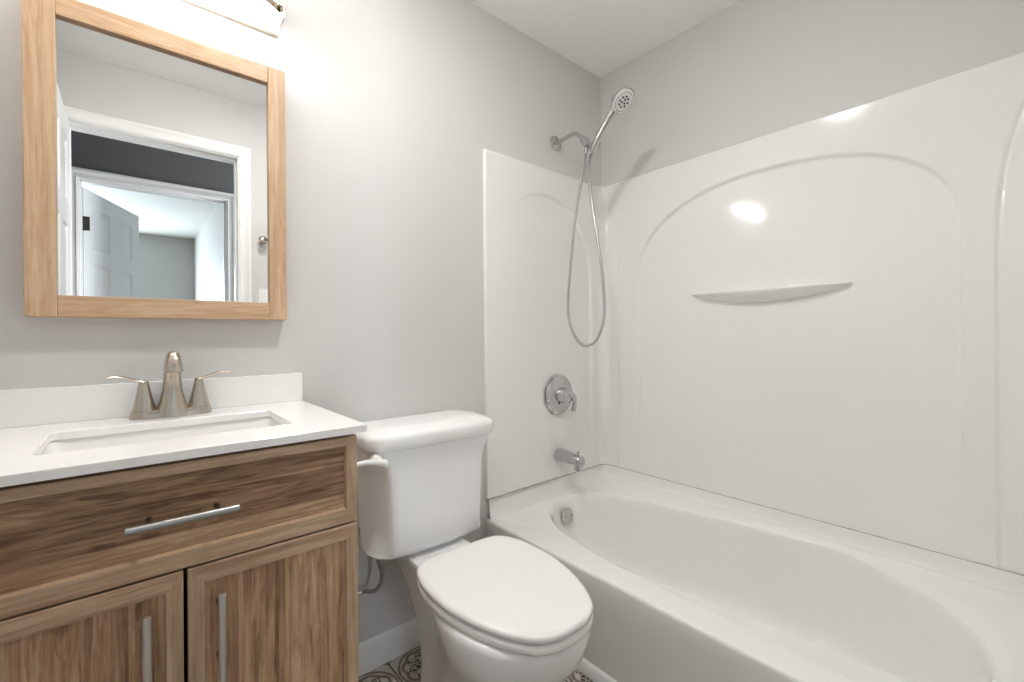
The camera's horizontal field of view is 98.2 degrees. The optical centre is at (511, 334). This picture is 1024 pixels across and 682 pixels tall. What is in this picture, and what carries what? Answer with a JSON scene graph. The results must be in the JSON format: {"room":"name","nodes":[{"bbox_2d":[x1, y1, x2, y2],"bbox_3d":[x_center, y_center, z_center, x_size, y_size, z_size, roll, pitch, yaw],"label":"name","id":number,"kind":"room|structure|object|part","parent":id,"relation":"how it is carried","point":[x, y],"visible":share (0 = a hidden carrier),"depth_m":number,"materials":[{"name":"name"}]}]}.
{"room":"bathroom","nodes":[
{"label":"bathroom","id":0,"kind":"room"},
{"bbox_2d":[0,0,600,643],"bbox_3d":[-0.390,-0.104,1.634,2.368,2.440,0.100,0,0,-40],"label":"wall","id":1,"kind":"structure","parent":0,"point":[393,107],"depth_m":1.49,"materials":[{"name":"white paint"}]},
{"bbox_2d":[0,373,302,428],"bbox_3d":[-0.881,0.158,1.135,0.642,0.082,0.020,0,0,-40],"label":"backsplash","id":2,"kind":"structure","parent":1,"relation":"attached to","point":[23,407],"depth_m":1.06,"materials":[{"name":"white stone"}]},
{"bbox_2d":[22,0,286,319],"bbox_3d":[-0.866,-0.401,1.134,0.517,0.719,0.046,0,0,-40],"label":"wall mirror","id":3,"kind":"object","parent":1,"relation":"attached to","point":[154,158],"visible":1,"depth_m":1.09,"materials":[{"name":"brown wood"}]},
{"bbox_3d":[-0.866,-0.736,1.136,0.422,0.048,0.046,0,0,-40],"label":"frame rail","id":4,"kind":"part","parent":3,"relation":"part of","materials":[{"name":"brown wood"}]},
{"bbox_3d":[-0.861,-0.065,1.136,0.422,0.048,0.046,0,0,-40],"label":"frame rail","id":5,"kind":"part","parent":3,"relation":"part of","materials":[{"name":"brown wood"}]},
{"bbox_2d":[185,0,284,36],"bbox_3d":[-0.853,-0.935,1.116,0.513,0.110,0.095,0,0,-40],"label":"vanity light","id":6,"kind":"object","parent":1,"relation":"attached to","point":[268,16],"visible":1,"depth_m":1.25,"materials":[{"name":"frosted glass"},{"name":"brushed nickel"}]},
{"bbox_2d":[211,0,278,27],"bbox_3d":[-0.849,-0.921,1.113,0.498,0.042,0.082,0,0,-40],"label":"diffuser","id":7,"kind":"object","parent":6,"relation":"attached to","point":[264,13],"depth_m":1.24,"materials":[{"name":"white"}]},
{"bbox_2d":[358,617,419,676],"bbox_3d":[-0.371,1.067,1.568,0.713,0.098,0.014,0,0,-40],"label":"baseboard","id":8,"kind":"structure","parent":1,"relation":"attached to","point":[378,650],"depth_m":1.51,"materials":[{"name":"white paint"}]},
{"bbox_2d":[483,149,598,498],"bbox_3d":[0.168,-0.046,2.032,0.727,1.418,0.018,0,0,-40],"label":"surround panel","id":9,"kind":"object","parent":1,"relation":"attached to","point":[529,209],"visible":0.94,"depth_m":1.97,"materials":[{"name":"white plastic"}]},
{"bbox_2d":[545,375,576,414],"bbox_3d":[0.245,0.279,2.033,0.182,0.182,0.086,0,0,-40],"label":"shower valve","id":10,"kind":"object","parent":9,"relation":"attached to","point":[559,395],"visible":1,"depth_m":2.02,"materials":[{"name":"silver metal"}]},
{"bbox_3d":[0.271,0.303,2.025,0.053,0.099,0.040,0,0,3],"label":"lever","id":11,"kind":"part","parent":10,"relation":"part of","materials":[{"name":"silver metal"}]},
{"bbox_2d":[555,448,584,470],"bbox_3d":[0.264,0.560,2.008,0.060,0.082,0.140,0,0,-40],"label":"spout","id":12,"kind":"object","parent":9,"relation":"attached to","point":[562,455],"visible":1,"depth_m":1.98,"materials":[{"name":"silver metal"}]},
{"bbox_2d":[550,132,590,152],"bbox_3d":[0.276,-0.862,1.992,0.068,0.138,0.227,0,0,-40],"label":"shower mount","id":13,"kind":"object","parent":1,"relation":"attached to","point":[555,142],"visible":0.99,"depth_m":2.00,"materials":[{"name":"silver metal"}]},
{"bbox_2d":[567,153,605,346],"bbox_3d":[0.321,-0.370,1.948,0.020,0.848,0.221,0,0,-40],"label":"shower hose","id":14,"kind":"object","parent":13,"relation":"hanging from","point":[585,154],"visible":1,"depth_m":1.92,"materials":[{"name":"metal"}]},
{"bbox_2d":[590,86,634,152],"bbox_3d":[0.405,-0.884,1.838,0.107,0.206,0.211,0,0,-40],"label":"shower","id":15,"kind":"object","parent":13,"relation":"attached to","point":[622,99],"visible":1,"depth_m":1.80,"materials":[{"name":"silver metal"}]},
{"bbox_3d":[0.385,-0.860,1.864,0.039,0.159,0.146,0,0,-40],"label":"handle","id":16,"kind":"part","parent":15,"relation":"part of","materials":[{"name":"silver metal"}]},
{"bbox_2d":[359,646,592,681],"bbox_3d":[0.146,1.137,1.017,2.368,0.050,1.722,0,0,-40],"label":"floor","id":17,"kind":"structure","parent":0,"point":[406,667],"depth_m":1.47,"materials":[{"name":"tile"}]},
{"bbox_2d":[0,434,358,681],"bbox_3d":[-0.705,0.667,0.935,0.606,0.904,0.515,0,0,-40],"label":"vanity cabinet","id":18,"kind":"object","parent":17,"relation":"on","point":[239,566],"visible":0.97,"depth_m":0.77,"materials":[{"name":"brown wood"}]},
{"bbox_3d":[-0.687,0.707,0.678,0.246,0.529,0.010,0,0,-40],"label":"panel","id":19,"kind":"part","parent":18,"relation":"part of","materials":[{"name":"brown wood"}]},
{"bbox_3d":[-0.685,0.707,0.675,0.300,0.597,0.019,0,0,-40],"label":"door","id":20,"kind":"part","parent":18,"relation":"part of","materials":[{"name":"brown wood"}]},
{"bbox_3d":[-0.594,0.530,0.722,0.013,0.156,0.046,0,0,-40],"label":"handle","id":21,"kind":"part","parent":18,"relation":"part of","materials":[{"name":"silver metal"}]},
{"bbox_3d":[-0.574,0.306,0.777,0.553,0.130,0.010,0,0,-40],"label":"panel","id":22,"kind":"part","parent":18,"relation":"part of","materials":[{"name":"brown wood"}]},
{"bbox_3d":[-0.557,0.309,0.755,0.155,0.013,0.046,0,0,-40],"label":"handle","id":23,"kind":"part","parent":18,"relation":"part of","materials":[{"name":"silver metal"}]},
{"bbox_2d":[0,373,366,486],"bbox_3d":[-0.724,0.165,0.951,0.642,0.099,0.503,0,0,-40],"label":"countertop","id":24,"kind":"structure","parent":18,"relation":"on","point":[30,418],"depth_m":0.96,"materials":[{"name":"white stone"}]},
{"bbox_2d":[40,417,282,454],"bbox_3d":[-0.712,0.275,0.944,0.439,0.119,0.279,0,0,-40],"label":"sink","id":25,"kind":"object","parent":24,"relation":"in","point":[90,442],"visible":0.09,"depth_m":1.01,"materials":[{"name":"white ceramic"}]},
{"bbox_2d":[106,351,229,420],"bbox_3d":[-0.818,0.119,1.070,0.240,0.159,0.119,0,0,-40],"label":"faucet","id":26,"kind":"object","parent":24,"relation":"on","point":[172,402],"visible":1,"depth_m":1.07,"materials":[{"name":"silver metal"}]},
{"bbox_3d":[-0.896,0.105,1.031,0.017,0.023,0.074,0,0,41],"label":"lever","id":27,"kind":"part","parent":26,"relation":"part of","materials":[{"name":"silver metal"}]},
{"bbox_3d":[-0.876,0.153,1.055,0.055,0.089,0.055,0,0,-40],"label":"handle","id":28,"kind":"part","parent":26,"relation":"part of","materials":[{"name":"silver metal"}]},
{"bbox_3d":[-0.835,0.189,1.090,0.162,0.019,0.054,0,0,-40],"label":"plate","id":29,"kind":"part","parent":26,"relation":"part of","materials":[{"name":"silver metal"}]},
{"bbox_3d":[-0.818,0.118,1.070,0.076,0.158,0.119,0,0,-40],"label":"spout","id":30,"kind":"part","parent":26,"relation":"part of","materials":[{"name":"silver metal"}]},
{"bbox_3d":[-0.794,0.153,1.125,0.055,0.089,0.055,0,0,-40],"label":"handle","id":31,"kind":"part","parent":26,"relation":"part of","materials":[{"name":"silver metal"}]},
{"bbox_3d":[-0.768,0.104,1.141,0.074,0.023,0.017,0,0,-32],"label":"lever","id":32,"kind":"part","parent":26,"relation":"part of","materials":[{"name":"silver metal"}]},
{"bbox_3d":[-0.517,0.529,0.788,0.013,0.156,0.046,0,0,-40],"label":"handle","id":33,"kind":"part","parent":18,"relation":"part of","materials":[{"name":"silver metal"}]},
{"bbox_3d":[-0.453,0.705,0.873,0.298,0.597,0.019,0,0,-40],"label":"door","id":34,"kind":"part","parent":18,"relation":"part of","materials":[{"name":"brown wood"}]},
{"bbox_3d":[-0.455,0.705,0.876,0.246,0.529,0.010,0,0,-40],"label":"panel","id":35,"kind":"part","parent":18,"relation":"part of","materials":[{"name":"brown wood"}]},
{"bbox_2d":[355,410,592,681],"bbox_3d":[-0.130,0.697,1.261,0.522,0.834,0.784,0,0,-40],"label":"toilet","id":36,"kind":"object","parent":17,"relation":"on","point":[493,608],"visible":0.97,"depth_m":1.29,"materials":[{"name":"white glazed porcelain"}]},
{"bbox_2d":[358,559,385,595],"bbox_3d":[-0.500,0.816,1.387,0.223,0.274,0.081,0,0,-3],"label":"supply pipe","id":37,"kind":"object","parent":36,"relation":"attached to","point":[381,563],"visible":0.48,"depth_m":1.38,"materials":[{"name":"metal"}]},
{"bbox_3d":[-0.404,0.362,1.255,0.100,0.034,0.074,0,0,-40],"label":"flush lever","id":38,"kind":"part","parent":36,"relation":"part of","materials":[{"name":"white plastic"}]},
{"bbox_3d":[-0.290,0.510,1.489,0.442,0.334,0.216,0,0,-40],"label":"tank","id":39,"kind":"part","parent":36,"relation":"part of","materials":[{"name":"white ceramic"}]},
{"bbox_3d":[-0.288,0.311,1.484,0.468,0.062,0.242,0,0,-40],"label":"tank lid","id":40,"kind":"part","parent":36,"relation":"part of","materials":[{"name":"white ceramic"}]},
{"bbox_3d":[-0.011,0.674,1.164,0.368,0.021,0.482,0,0,-40],"label":"seat","id":41,"kind":"part","parent":36,"relation":"part of","materials":[{"name":"white plastic"}]},
{"bbox_3d":[-0.011,0.649,1.164,0.368,0.022,0.482,0,0,-40],"label":"lid","id":42,"kind":"part","parent":36,"relation":"part of","materials":[{"name":"white plastic"}]},
{"bbox_2d":[486,464,1023,681],"bbox_3d":[0.668,0.882,1.474,0.751,0.452,1.504,0,0,-40],"label":"bathtub","id":43,"kind":"object","parent":17,"relation":"on","point":[683,583],"visible":0.96,"depth_m":1.40,"materials":[{"name":"white ceramic"}]},
{"bbox_2d":[576,658,616,681],"bbox_3d":[0.412,1.087,1.254,0.015,0.045,1.475,0,0,-40],"label":"trim","id":44,"kind":"structure","parent":43,"relation":"attached to","point":[585,667],"depth_m":1.42,"materials":[{"name":"white paint"}]},
{"bbox_2d":[468,0,739,77],"bbox_3d":[0.127,-1.353,1.017,2.368,0.050,1.722,0,0,-40],"label":"ceiling","id":45,"kind":"structure","parent":0,"point":[600,37],"depth_m":1.89,"materials":[{"name":"white paint"}]},
{"bbox_2d":[600,0,1023,185],"bbox_3d":[1.032,-0.115,1.715,0.100,2.440,1.622,0,0,-40],"label":"wall","id":46,"kind":"structure","parent":0,"point":[752,69],"depth_m":1.66,"materials":[{"name":"white paint"}]},
{"bbox_2d":[597,52,1023,574],"bbox_3d":[0.933,-0.052,1.706,0.062,1.418,1.506,0,0,-40],"label":"surround panel","id":47,"kind":"object","parent":46,"relation":"attached to","point":[822,318],"visible":1,"depth_m":1.52,"materials":[{"name":"white plastic"}]},
{"bbox_2d":[692,282,851,302],"bbox_3d":[0.945,-0.151,1.690,0.060,0.051,0.558,0,0,-40],"label":"shelf","id":48,"kind":"object","parent":47,"relation":"attached to","point":[789,292],"depth_m":1.64,"materials":[{"name":"white plastic"}]}
]}

